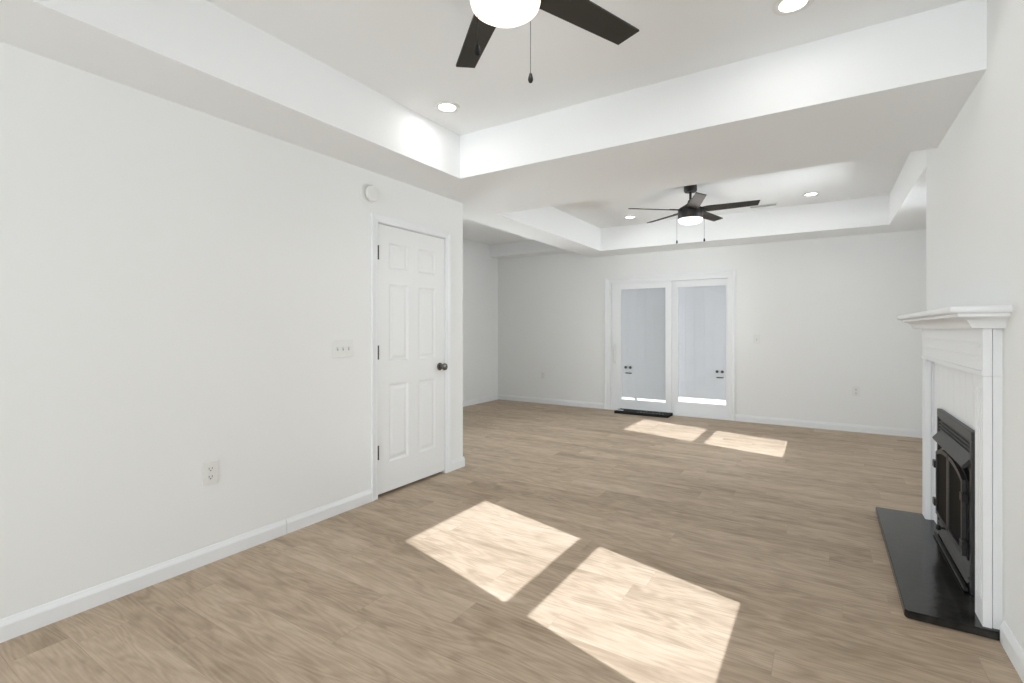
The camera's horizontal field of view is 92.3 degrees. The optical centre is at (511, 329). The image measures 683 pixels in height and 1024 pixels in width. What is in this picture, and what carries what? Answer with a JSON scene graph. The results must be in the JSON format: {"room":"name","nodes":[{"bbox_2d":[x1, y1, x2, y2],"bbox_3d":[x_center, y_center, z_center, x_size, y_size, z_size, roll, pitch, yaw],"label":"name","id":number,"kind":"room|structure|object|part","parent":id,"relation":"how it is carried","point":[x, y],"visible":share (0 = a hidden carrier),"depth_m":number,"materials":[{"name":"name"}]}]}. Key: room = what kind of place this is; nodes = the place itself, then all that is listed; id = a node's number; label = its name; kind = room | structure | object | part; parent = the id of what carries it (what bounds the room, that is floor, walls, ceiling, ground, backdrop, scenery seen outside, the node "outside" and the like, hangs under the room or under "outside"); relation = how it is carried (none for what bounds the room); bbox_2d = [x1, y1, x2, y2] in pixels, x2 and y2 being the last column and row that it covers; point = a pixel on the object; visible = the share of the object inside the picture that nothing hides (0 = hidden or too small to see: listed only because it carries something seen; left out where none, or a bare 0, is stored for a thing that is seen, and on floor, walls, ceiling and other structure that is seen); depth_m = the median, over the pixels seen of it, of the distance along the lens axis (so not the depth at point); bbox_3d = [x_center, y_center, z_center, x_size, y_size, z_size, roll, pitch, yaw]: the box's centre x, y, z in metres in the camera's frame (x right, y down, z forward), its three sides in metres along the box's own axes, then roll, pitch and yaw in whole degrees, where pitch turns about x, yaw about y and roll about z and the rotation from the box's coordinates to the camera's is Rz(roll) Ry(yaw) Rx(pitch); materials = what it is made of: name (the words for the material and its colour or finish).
{"room":"living room","nodes":[
{"label":"living room","id":0,"kind":"room"},
{"bbox_2d":[0,42,462,618],"bbox_3d":[-3.149,-0.115,2.191,2.135,2.710,6.730,0,0,32],"label":"wall","id":1,"kind":"structure","parent":0,"point":[178,283],"depth_m":2.43,"materials":[{"name":"white paint"}]},
{"bbox_2d":[202,460,217,485],"bbox_3d":[-1.607,0.763,2.620,0.010,0.122,0.078,0,0,32],"label":"electrical outlet","id":2,"kind":"object","parent":1,"relation":"attached to","point":[209,469],"visible":1,"depth_m":2.62,"materials":[{"name":"white plastic"}]},
{"bbox_2d":[207,465,213,471],"bbox_3d":[-1.604,0.741,2.618,0.002,0.030,0.034,0,0,32],"label":"socket","id":3,"kind":"object","parent":2,"relation":"attached to","point":[210,468],"depth_m":2.62,"materials":[{"name":"grey plastic"}]},
{"bbox_2d":[207,474,213,480],"bbox_3d":[-1.604,0.785,2.618,0.002,0.030,0.034,0,0,32],"label":"socket","id":4,"kind":"object","parent":2,"relation":"attached to","point":[210,477],"depth_m":2.62,"materials":[{"name":"grey plastic"}]},
{"bbox_2d":[0,456,464,642],"bbox_3d":[-2.211,1.196,1.664,0.014,0.088,6.644,0,0,32],"label":"baseboard","id":5,"kind":"structure","parent":1,"relation":"attached to","point":[21,623],"depth_m":2.43,"materials":[{"name":"white paint"}]},
{"bbox_2d":[332,340,352,357],"bbox_3d":[-1.144,0.130,3.341,0.020,0.118,0.165,0,0,32],"label":"light switch","id":6,"kind":"object","parent":1,"relation":"attached to","point":[340,348],"visible":1,"depth_m":3.34,"materials":[{"name":"white plastic"}]},
{"bbox_2d":[359,184,378,203],"bbox_3d":[-1.013,-0.973,3.514,0.056,0.142,0.144,0,0,32],"label":"smoke detector","id":7,"kind":"object","parent":1,"relation":"attached to","point":[369,194],"visible":1,"depth_m":3.50,"materials":[{"name":"white plastic"}]},
{"bbox_2d":[371,212,450,501],"bbox_3d":[-0.805,0.197,3.943,0.188,2.086,0.884,0,0,32],"label":"door","id":8,"kind":"structure","parent":1,"relation":"in","point":[411,262],"depth_m":3.88,"materials":[{"name":"white paint"}]},
{"bbox_3d":[-0.588,0.315,4.178,0.072,0.066,0.066,0,0,32],"label":"knob","id":9,"kind":"part","parent":8,"relation":"part of","materials":[{"name":"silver metal"}]},
{"bbox_2d":[463,238,497,400],"bbox_3d":[-1.299,-0.115,7.216,0.120,2.710,3.980,0,0,32],"label":"wall","id":10,"kind":"structure","parent":0,"point":[480,271],"depth_m":8.29,"materials":[{"name":"white paint"}]},
{"bbox_2d":[463,394,497,406],"bbox_3d":[-1.239,1.196,7.186,0.014,0.088,3.726,0,0,32],"label":"baseboard","id":11,"kind":"structure","parent":10,"relation":"attached to","point":[493,397],"depth_m":8.29,"materials":[{"name":"white paint"}]},
{"bbox_2d":[0,0,986,258],"bbox_3d":[-0.518,-1.383,2.797,6.130,0.475,10.570,0,0,32],"label":"ceiling","id":12,"kind":"structure","parent":0,"point":[845,101],"depth_m":2.75,"materials":[{"name":"white paint"}]},
{"bbox_2d":[434,101,459,112],"bbox_3d":[-0.428,-1.466,3.248,0.168,0.006,0.168,0,0,32],"label":"recessed light","id":13,"kind":"object","parent":12,"relation":"in","point":[443,106],"visible":1,"depth_m":3.24,"materials":[{"name":"white plastic"}]},
{"bbox_2d":[456,0,638,82],"bbox_3d":[-0.004,-1.179,1.644,1.199,0.583,1.220,0,0,32],"label":"ceiling fan","id":14,"kind":"object","parent":12,"relation":"hanging from","point":[488,15],"visible":1,"depth_m":1.88,"materials":[{"name":"black wood"}]},
{"bbox_3d":[-0.140,-1.216,2.029,0.117,0.034,0.538,0,0,-19],"label":"fan blade","id":15,"kind":"part","parent":14,"relation":"part of","materials":[{"name":"black wood"}]},
{"bbox_3d":[-0.112,-1.042,1.591,0.002,0.235,0.002,0,0,32],"label":"pull chain","id":16,"kind":"part","parent":14,"relation":"part of","materials":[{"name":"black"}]},
{"bbox_3d":[-0.022,-1.104,1.680,0.240,0.050,0.240,0,0,32],"label":"light globe","id":17,"kind":"part","parent":14,"relation":"part of","materials":[{"name":"white glass"}]},
{"bbox_3d":[0.067,-1.042,1.769,0.002,0.235,0.002,0,0,32],"label":"pull chain","id":18,"kind":"part","parent":14,"relation":"part of","materials":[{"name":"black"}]},
{"bbox_3d":[0.273,-1.216,1.899,0.538,0.034,0.117,0,0,-37],"label":"fan blade","id":19,"kind":"part","parent":14,"relation":"part of","materials":[{"name":"black wood"}]},
{"bbox_2d":[623,216,636,218],"bbox_3d":[1.540,-1.466,6.423,0.168,0.006,0.168,0,0,32],"label":"recessed light","id":20,"kind":"object","parent":12,"relation":"in","point":[625,217],"visible":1,"depth_m":6.43,"materials":[{"name":"white plastic"}]},
{"bbox_2d":[628,184,759,243],"bbox_3d":[1.860,-1.179,4.990,1.181,0.583,1.220,0,0,32],"label":"ceiling fan","id":21,"kind":"object","parent":12,"relation":"hanging from","point":[692,213],"visible":0.94,"depth_m":4.92,"materials":[{"name":"black metal"}]},
{"bbox_3d":[1.455,-1.216,4.974,0.538,0.034,0.117,0,0,-8],"label":"fan blade","id":22,"kind":"part","parent":21,"relation":"part of","materials":[{"name":"black wood"}]},
{"bbox_3d":[1.664,-1.216,5.353,0.117,0.034,0.538,0,0,-26],"label":"fan blade","id":23,"kind":"part","parent":21,"relation":"part of","materials":[{"name":"black wood"}]},
{"bbox_3d":[1.820,-1.104,5.019,0.240,0.050,0.240,0,0,32],"label":"light globe","id":24,"kind":"part","parent":21,"relation":"part of","materials":[{"name":"white glass"}]},
{"bbox_3d":[1.750,-1.216,4.658,0.117,0.034,0.538,0,0,10],"label":"fan blade","id":25,"kind":"part","parent":21,"relation":"part of","materials":[{"name":"grey wood"}]},
{"bbox_3d":[2.089,-1.216,5.271,0.538,0.034,0.117,0,0,-44],"label":"fan blade","id":26,"kind":"part","parent":21,"relation":"part of","materials":[{"name":"black wood"}]},
{"bbox_3d":[2.142,-1.216,4.841,0.538,0.034,0.117,0,0,28],"label":"fan blade","id":27,"kind":"part","parent":21,"relation":"part of","materials":[{"name":"black wood"}]},
{"bbox_2d":[748,202,777,208],"bbox_3d":[2.968,-1.464,5.814,0.310,0.010,0.120,0,0,32],"label":"ceiling vent","id":28,"kind":"object","parent":12,"relation":"in","point":[768,204],"visible":0.98,"depth_m":5.79,"materials":[{"name":"white plastic"}]},
{"bbox_2d":[772,0,813,15],"bbox_3d":[1.264,-1.466,2.214,0.168,0.006,0.168,0,0,32],"label":"recessed light","id":29,"kind":"object","parent":12,"relation":"in","point":[780,7],"visible":1,"depth_m":2.23,"materials":[{"name":"white plastic"}]},
{"bbox_2d":[802,192,819,196],"bbox_3d":[3.241,-1.466,5.334,0.168,0.006,0.168,0,0,32],"label":"recessed light","id":30,"kind":"object","parent":12,"relation":"in","point":[809,193],"visible":1,"depth_m":5.33,"materials":[{"name":"white plastic"}]},
{"bbox_2d":[0,399,1022,682],"bbox_3d":[-0.518,1.300,2.797,6.130,0.120,10.570,0,0,32],"label":"floor","id":31,"kind":"structure","parent":0,"point":[569,544],"depth_m":2.42,"materials":[{"name":"brown wood"}]},
{"bbox_2d":[614,408,672,417],"bbox_3d":[1.915,1.219,7.207,0.800,0.040,0.265,0,0,32],"label":"doormat","id":32,"kind":"object","parent":31,"relation":"on","point":[621,410],"visible":1,"depth_m":7.13,"materials":[{"name":"black rubber"}]},
{"bbox_2d":[875,507,999,639],"bbox_3d":[2.212,1.222,2.653,0.308,0.034,1.470,0,0,32],"label":"hearth slab","id":33,"kind":"object","parent":31,"relation":"on","point":[929,590],"visible":0.81,"depth_m":2.39,"materials":[{"name":"black stone"}]},
{"bbox_2d":[897,305,1012,629],"bbox_3d":[2.272,0.555,2.624,0.180,1.299,1.685,0,0,32],"label":"fireplace surround","id":34,"kind":"object","parent":33,"relation":"on","point":[962,355],"visible":0.76,"depth_m":2.04,"materials":[{"name":"white paint"}]},
{"bbox_2d":[932,408,974,595],"bbox_3d":[2.287,0.834,2.576,0.072,0.738,0.800,0,0,32],"label":"fireplace insert","id":35,"kind":"object","parent":34,"relation":"in","point":[954,463],"visible":0.98,"depth_m":2.44,"materials":[{"name":"grey metal"}]},
{"bbox_3d":[2.340,1.082,2.684,0.046,0.032,0.032,0,0,32],"label":"air control knob","id":36,"kind":"part","parent":35,"relation":"part of","materials":[{"name":"black metal"}]},
{"bbox_3d":[2.376,0.858,2.712,0.005,0.361,0.271,0,0,32],"label":"glass pane","id":37,"kind":"part","parent":35,"relation":"part of","materials":[{"name":"black glass"}]},
{"bbox_3d":[2.376,0.858,2.712,0.016,0.405,0.315,0,0,32],"label":"glass door","id":38,"kind":"part","parent":35,"relation":"part of","materials":[{"name":"black glass"}]},
{"bbox_2d":[932,430,969,467],"bbox_3d":[2.296,0.612,2.576,0.042,0.060,0.730,0,0,32],"label":"hood","id":39,"kind":"object","parent":35,"relation":"attached to","point":[957,452],"depth_m":2.51,"materials":[{"name":"grey metal"}]},
{"bbox_3d":[2.304,0.855,2.565,0.018,0.430,0.680,0,0,32],"label":"firebox frame","id":40,"kind":"part","parent":35,"relation":"part of","materials":[{"name":"black metal"}]},
{"bbox_3d":[2.202,0.858,2.437,0.005,0.361,0.271,0,0,32],"label":"glass pane","id":41,"kind":"part","parent":35,"relation":"part of","materials":[{"name":"black glass"}]},
{"bbox_3d":[2.202,0.858,2.438,0.016,0.405,0.315,0,0,32],"label":"glass door","id":42,"kind":"part","parent":35,"relation":"part of","materials":[{"name":"black glass"}]},
{"bbox_3d":[2.345,0.698,2.586,0.016,1.015,1.220,0,0,32],"label":"boarded panel","id":43,"kind":"part","parent":34,"relation":"part of","materials":[{"name":"white paint"}]},
{"bbox_2d":[897,305,1012,328],"bbox_3d":[2.272,-0.050,2.624,0.180,0.089,1.685,0,0,32],"label":"mantel shelf","id":44,"kind":"object","parent":34,"relation":"attached to","point":[982,316],"depth_m":1.98,"materials":[{"name":"white paint"}]},
{"bbox_2d":[498,229,925,429],"bbox_3d":[2.345,-0.115,7.204,6.050,2.710,0.140,0,0,32],"label":"wall","id":45,"kind":"structure","parent":0,"point":[824,312],"depth_m":6.38,"materials":[{"name":"white paint"}]},
{"bbox_2d":[541,371,544,378],"bbox_3d":[0.518,0.764,8.272,0.074,0.120,0.010,0,0,32],"label":"electrical outlet","id":46,"kind":"object","parent":45,"relation":"attached to","point":[542,372],"visible":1,"depth_m":8.27,"materials":[{"name":"white plastic"}]},
{"bbox_2d":[604,269,734,420],"bbox_3d":[2.266,0.209,7.224,1.871,2.062,0.170,0,0,32],"label":"door","id":47,"kind":"structure","parent":45,"relation":"in","point":[613,400],"depth_m":7.17,"materials":[{"name":"white paint"}]},
{"bbox_3d":[1.586,0.370,7.585,0.030,0.300,0.052,0,0,32],"label":"pull handle","id":48,"kind":"part","parent":47,"relation":"part of","materials":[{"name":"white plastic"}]},
{"bbox_3d":[1.944,0.242,7.410,0.908,1.903,0.035,0,0,32],"label":"sliding panel","id":49,"kind":"part","parent":47,"relation":"part of","materials":[{"name":"white paint"}]},
{"bbox_3d":[2.662,0.242,7.010,0.793,1.903,0.035,0,0,32],"label":"fixed panel","id":50,"kind":"part","parent":47,"relation":"part of","materials":[{"name":"white paint"}]},
{"bbox_2d":[498,394,921,437],"bbox_3d":[2.259,1.196,7.167,5.916,0.088,0.014,0,0,32],"label":"baseboard","id":51,"kind":"structure","parent":45,"relation":"attached to","point":[742,418],"depth_m":6.31,"materials":[{"name":"white paint"}]},
{"bbox_2d":[753,335,759,343],"bbox_3d":[3.250,0.130,6.535,0.078,0.120,0.020,0,0,32],"label":"light switch","id":52,"kind":"object","parent":45,"relation":"attached to","point":[756,338],"visible":1,"depth_m":6.54,"materials":[{"name":"white plastic"}]},
{"bbox_2d":[852,386,859,396],"bbox_3d":[4.167,0.747,5.960,0.078,0.122,0.010,0,0,32],"label":"electrical outlet","id":53,"kind":"object","parent":45,"relation":"attached to","point":[855,389],"visible":1,"depth_m":5.96,"materials":[{"name":"white plastic"}]},
{"bbox_2d":[926,0,1023,650],"bbox_3d":[1.830,-0.115,1.249,0.545,2.710,10.470,0,0,32],"label":"wall","id":54,"kind":"structure","parent":0,"point":[975,175],"depth_m":2.02,"materials":[{"name":"white paint"}]},
{"bbox_2d":[1000,621,1023,682],"bbox_3d":[0.866,1.196,0.250,0.014,0.088,7.550,0,0,32],"label":"baseboard","id":55,"kind":"structure","parent":54,"relation":"attached to","point":[1011,646],"depth_m":1.83,"materials":[{"name":"white paint"}]},
{"label":"outside","id":56,"kind":"structure","parent":0,"visible":0},
{"bbox_2d":[622,397,725,404],"bbox_3d":[5.420,1.365,10.422,12.000,0.150,8.590,0,0,32],"label":"floor","id":57,"kind":"structure","parent":56,"point":[681,399],"depth_m":8.95,"materials":[{"name":"white concrete"}]},
{"bbox_2d":[622,288,664,399],"bbox_3d":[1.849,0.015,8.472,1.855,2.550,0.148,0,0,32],"label":"glass pane","id":58,"kind":"object","parent":57,"relation":"on","point":[643,310],"visible":0.46,"depth_m":8.21,"materials":[{"name":"clear glass"}]},
{"bbox_2d":[679,285,725,399],"bbox_3d":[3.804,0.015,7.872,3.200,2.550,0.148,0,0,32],"label":"glass pane","id":59,"kind":"object","parent":57,"relation":"on","point":[702,309],"visible":0.24,"depth_m":8.22,"materials":[{"name":"clear glass"}]}
]}

